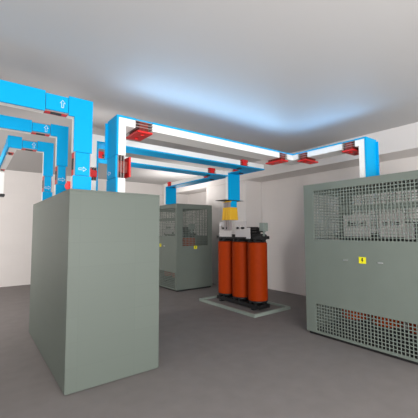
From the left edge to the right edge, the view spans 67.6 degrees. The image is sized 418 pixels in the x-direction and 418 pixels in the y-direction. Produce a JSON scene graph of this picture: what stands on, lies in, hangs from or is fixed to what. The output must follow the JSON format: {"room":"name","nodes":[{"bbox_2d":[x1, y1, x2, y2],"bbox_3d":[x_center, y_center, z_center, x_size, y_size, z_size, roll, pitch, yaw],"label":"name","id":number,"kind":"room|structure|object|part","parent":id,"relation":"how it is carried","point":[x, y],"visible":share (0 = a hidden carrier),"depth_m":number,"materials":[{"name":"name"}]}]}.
{"room":"electrical room","nodes":[
{"label":"electrical room","id":0,"kind":"room"},
{"bbox_2d":[0,170,162,286],"bbox_3d":[-5.150,0.585,9.691,9.488,3.370,0.200,3,-5,-37],"label":"wall","id":1,"kind":"structure","parent":0,"point":[22,190],"depth_m":9.24,"materials":[{"name":"paint"}]},
{"bbox_2d":[0,0,417,184],"bbox_3d":[-1.102,-1.576,4.460,9.888,0.200,13.650,3,-5,-37],"label":"ceiling","id":2,"kind":"structure","parent":0,"point":[287,76],"depth_m":3.37,"materials":[{"name":"grey paint"}]},
{"bbox_2d":[0,283,417,417],"bbox_3d":[-1.089,1.986,4.217,9.888,0.200,13.650,3,-5,-37],"label":"floor","id":3,"kind":"structure","parent":0,"point":[214,361],"depth_m":3.47,"materials":[{"name":"grey concrete"}]},
{"bbox_2d":[29,189,159,394],"bbox_3d":[-1.705,0.885,4.315,1.013,2.014,2.368,3,-5,-37],"label":"tall cabinet","id":4,"kind":"object","parent":3,"relation":"on","point":[94,311],"visible":1,"depth_m":3.38,"materials":[{"name":"grey metal"}]},
{"bbox_2d":[0,135,53,200],"bbox_3d":[-3.264,-0.490,5.374,0.603,0.886,2.447,3,-5,-37],"label":"duct","id":5,"kind":"object","parent":4,"relation":"on","point":[13,143],"visible":1,"depth_m":4.54,"materials":[{"name":"blue metal"}]},
{"bbox_3d":[-2.544,-0.909,4.432,0.183,0.103,0.025,3,-5,-37],"label":"plate","id":6,"kind":"part","parent":5,"relation":"part of","materials":[{"name":"blue metal"}]},
{"bbox_3d":[-2.345,-0.363,4.544,0.085,0.226,0.025,3,-5,-37],"label":"plate","id":7,"kind":"part","parent":5,"relation":"part of","materials":[{"name":"blue metal"}]},
{"bbox_2d":[0,115,68,194],"bbox_3d":[-3.393,-0.671,2.823,3.932,0.900,0.122,3,-5,-37],"label":"duct","id":8,"kind":"object","parent":4,"relation":"on","point":[8,123],"visible":0.93,"depth_m":3.89,"materials":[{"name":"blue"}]},
{"bbox_3d":[-2.045,-0.986,3.811,0.197,0.104,0.025,3,-5,-37],"label":"plate","id":9,"kind":"part","parent":8,"relation":"part of","materials":[{"name":"blue metal"}]},
{"bbox_3d":[-1.848,-0.422,3.919,0.087,0.226,0.025,3,-5,-37],"label":"plate","id":10,"kind":"part","parent":8,"relation":"part of","materials":[{"name":"blue metal"}]},
{"bbox_2d":[0,79,92,189],"bbox_3d":[-2.924,-0.761,2.274,4.012,1.002,0.153,3,-5,-37],"label":"duct","id":11,"kind":"object","parent":4,"relation":"on","point":[14,95],"visible":0.98,"depth_m":3.32,"materials":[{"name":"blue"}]},
{"bbox_3d":[-1.619,-1.094,3.300,0.215,0.194,0.060,3,-5,-37],"label":"red plate","id":12,"kind":"part","parent":11,"relation":"part of","materials":[{"name":"red metal"}]},
{"bbox_3d":[-1.576,-1.098,3.244,0.216,0.166,0.025,3,-5,-37],"label":"plate","id":13,"kind":"part","parent":11,"relation":"part of","materials":[{"name":"blue metal"}]},
{"bbox_3d":[-1.362,-0.481,3.362,0.147,0.248,0.025,3,-5,-37],"label":"plate","id":14,"kind":"part","parent":11,"relation":"part of","materials":[{"name":"blue metal"}]},
{"bbox_3d":[-2.101,0.870,4.016,0.020,1.982,2.328,3,-5,-37],"label":"panel","id":15,"kind":"part","parent":4,"relation":"part of","materials":[{"name":"grey metal"}]},
{"bbox_3d":[-1.708,-0.110,4.383,1.013,0.020,2.368,3,-5,-37],"label":"panel","id":16,"kind":"part","parent":4,"relation":"part of","materials":[{"name":"grey metal"}]},
{"bbox_2d":[98,151,227,204],"bbox_3d":[-1.488,-0.389,6.820,3.202,0.869,2.470,3,-5,-37],"label":"duct","id":17,"kind":"object","parent":4,"relation":"on","point":[204,174],"visible":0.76,"depth_m":6.42,"materials":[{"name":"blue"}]},
{"bbox_2d":[90,134,264,230],"bbox_3d":[-0.527,-0.285,5.699,3.545,1.359,1.047,3,-5,-37],"label":"duct","id":18,"kind":"object","parent":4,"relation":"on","point":[237,168],"visible":0.89,"depth_m":5.55,"materials":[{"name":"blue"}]},
{"bbox_2d":[222,208,224,219],"bbox_3d":[0.404,0.112,6.915,0.235,0.273,0.092,3,-5,-37],"label":"hood","id":19,"kind":"object","parent":18,"relation":"attached to","point":[223,214],"depth_m":6.85,"materials":[{"name":"yellow"}]},
{"bbox_2d":[225,207,227,219],"bbox_3d":[0.459,0.107,6.843,0.235,0.273,0.080,3,-5,-37],"label":"hood","id":20,"kind":"object","parent":18,"relation":"attached to","point":[226,208],"depth_m":6.77,"materials":[{"name":"yellow"}]},
{"bbox_2d":[228,207,237,219],"bbox_3d":[0.514,0.101,6.771,0.235,0.273,0.092,3,-5,-37],"label":"hood","id":21,"kind":"object","parent":18,"relation":"attached to","point":[232,211],"depth_m":6.73,"materials":[{"name":"yellow metal"}]},
{"bbox_3d":[0.593,-0.817,6.146,0.192,0.025,0.273,3,-5,-37],"label":"plate","id":22,"kind":"part","parent":18,"relation":"part of","materials":[{"name":"blue metal"}]},
{"bbox_2d":[104,114,379,192],"bbox_3d":[0.625,-0.596,4.207,3.530,0.911,1.649,3,-5,-37],"label":"duct","id":23,"kind":"object","parent":4,"relation":"on","point":[118,168],"visible":1,"depth_m":4.36,"materials":[{"name":"white metal"}]},
{"bbox_3d":[-1.138,-0.482,3.670,0.025,0.258,0.283,3,-5,-37],"label":"plate","id":24,"kind":"part","parent":23,"relation":"part of","materials":[{"name":"blue metal"}]},
{"bbox_3d":[-1.018,-0.476,3.760,0.036,0.234,0.365,3,-5,-37],"label":"red plate","id":25,"kind":"part","parent":23,"relation":"part of","materials":[{"name":"red"}]},
{"bbox_3d":[-0.876,-0.905,3.899,0.196,0.036,0.365,3,-5,-37],"label":"red plate","id":26,"kind":"part","parent":23,"relation":"part of","materials":[{"name":"red"}]},
{"bbox_3d":[1.181,-0.807,5.450,0.172,0.036,0.365,3,-5,-37],"label":"red plate","id":27,"kind":"part","parent":23,"relation":"part of","materials":[{"name":"red"}]},
{"bbox_3d":[1.714,-0.811,5.407,0.365,0.036,0.168,3,-5,-37],"label":"red plate","id":28,"kind":"part","parent":23,"relation":"part of","materials":[{"name":"red"}]},
{"bbox_3d":[2.205,-0.857,4.759,0.365,0.036,0.178,3,-5,-37],"label":"red plate","id":29,"kind":"part","parent":23,"relation":"part of","materials":[{"name":"red"}]},
{"bbox_2d":[159,203,211,291],"bbox_3d":[-0.925,1.073,9.196,1.192,2.300,1.792,3,-5,-37],"label":"enclosure","id":30,"kind":"object","parent":3,"relation":"on","point":[190,267],"visible":0.8,"depth_m":8.51,"materials":[{"name":"silver metal"}]},
{"bbox_3d":[-1.437,0.600,9.953,0.836,1.020,0.010,3,-5,-37],"label":"panel","id":31,"kind":"part","parent":30,"relation":"part of","materials":[{"name":"silver metal"}]},
{"bbox_3d":[-1.351,0.380,8.871,0.010,0.770,1.545,3,-5,-37],"label":"panel","id":32,"kind":"part","parent":30,"relation":"part of","materials":[{"name":"silver metal"}]},
{"bbox_3d":[-1.345,1.922,8.765,0.010,0.420,1.545,3,-5,-37],"label":"panel","id":33,"kind":"part","parent":30,"relation":"part of","materials":[{"name":"silver metal"}]},
{"bbox_2d":[164,223,194,281],"bbox_3d":[-0.877,1.292,9.149,0.425,1.775,1.435,3,-5,-37],"label":"transformer","id":34,"kind":"object","parent":30,"relation":"on","point":[171,232],"visible":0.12,"depth_m":8.74,"materials":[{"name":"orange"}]},
{"bbox_3d":[-0.437,0.424,9.560,0.010,0.770,1.545,3,-5,-37],"label":"panel","id":35,"kind":"part","parent":30,"relation":"part of","materials":[{"name":"silver metal"}]},
{"bbox_3d":[-0.375,0.500,8.552,0.836,1.020,0.010,3,-5,-37],"label":"panel","id":36,"kind":"part","parent":30,"relation":"part of","materials":[{"name":"silver metal"}]},
{"bbox_2d":[199,296,290,317],"bbox_3d":[0.710,2.017,6.665,1.022,0.060,1.737,3,-5,-37],"label":"tray","id":37,"kind":"object","parent":3,"relation":"on","point":[213,300],"visible":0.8,"depth_m":6.29,"materials":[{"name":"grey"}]},
{"bbox_2d":[217,221,269,309],"bbox_3d":[0.697,1.159,6.694,0.425,1.775,1.435,3,-5,-37],"label":"transformer","id":38,"kind":"object","parent":37,"relation":"on","point":[242,255],"visible":0.99,"depth_m":6.50,"materials":[{"name":"orange metal"}]},
{"bbox_3d":[0.568,0.448,6.694,0.105,0.355,0.980,3,-5,-37],"label":"terminal panel","id":39,"kind":"part","parent":38,"relation":"part of","materials":[{"name":"grey metal"}]},
{"bbox_3d":[0.699,1.974,6.660,0.380,0.105,1.320,3,-5,-37],"label":"frame","id":40,"kind":"part","parent":38,"relation":"part of","materials":[{"name":"black metal"}]},
{"bbox_2d":[303,170,417,364],"bbox_3d":[2.518,0.744,4.567,1.192,2.300,1.792,3,-5,-37],"label":"enclosure","id":41,"kind":"object","parent":3,"relation":"on","point":[377,278],"visible":0.92,"depth_m":4.26,"materials":[{"name":"grey metal"}]},
{"bbox_3d":[2.006,0.272,5.324,0.836,1.020,0.010,3,-5,-37],"label":"panel","id":42,"kind":"part","parent":41,"relation":"part of","materials":[{"name":"silver metal"}]},
{"bbox_3d":[2.092,0.052,4.242,0.010,0.770,1.545,3,-5,-37],"label":"panel","id":43,"kind":"part","parent":41,"relation":"part of","materials":[{"name":"silver metal"}]},
{"bbox_3d":[2.097,1.593,4.136,0.010,0.420,1.545,3,-5,-37],"label":"panel","id":44,"kind":"part","parent":41,"relation":"part of","materials":[{"name":"silver metal"}]},
{"bbox_2d":[335,213,417,344],"bbox_3d":[2.566,0.964,4.520,0.425,1.775,1.435,3,-5,-37],"label":"transformer","id":45,"kind":"object","parent":41,"relation":"on","point":[397,214],"visible":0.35,"depth_m":4.41,"materials":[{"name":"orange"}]},
{"bbox_3d":[2.568,1.778,4.486,0.380,0.105,1.320,3,-5,-37],"label":"frame","id":46,"kind":"part","parent":45,"relation":"part of","materials":[{"name":"black metal"}]},
{"bbox_3d":[2.437,0.253,4.520,0.105,0.355,0.980,3,-5,-37],"label":"terminal panel","id":47,"kind":"part","parent":45,"relation":"part of","materials":[{"name":"grey metal"}]},
{"bbox_3d":[3.006,0.096,4.931,0.010,0.770,1.545,3,-5,-37],"label":"panel","id":48,"kind":"part","parent":41,"relation":"part of","materials":[{"name":"silver metal"}]},
{"bbox_2d":[188,156,417,295],"bbox_3d":[2.769,0.391,7.253,0.200,3.370,13.650,3,-5,-37],"label":"wall","id":49,"kind":"structure","parent":0,"point":[282,200],"depth_m":7.94,"materials":[{"name":"paint"}]},
{"bbox_2d":[163,194,187,228],"bbox_3d":[-1.294,0.937,11.927,0.618,2.945,0.850,3,-5,-37],"label":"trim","id":50,"kind":"structure","parent":49,"relation":"attached to","point":[180,198],"depth_m":11.72,"materials":[{"name":"paint"}]},
{"bbox_2d":[206,180,261,283],"bbox_3d":[0.704,0.750,9.289,0.618,2.945,1.780,3,-5,-37],"label":"column","id":51,"kind":"structure","parent":49,"relation":"attached to","point":[249,209],"depth_m":8.82,"materials":[{"name":"paint"}]},
{"bbox_2d":[162,122,417,195],"bbox_3d":[2.478,-1.101,7.013,0.668,0.425,13.450,3,-5,-37],"label":"beam","id":52,"kind":"structure","parent":49,"relation":"attached to","point":[400,142],"depth_m":6.46,"materials":[{"name":"paint"}]}
]}

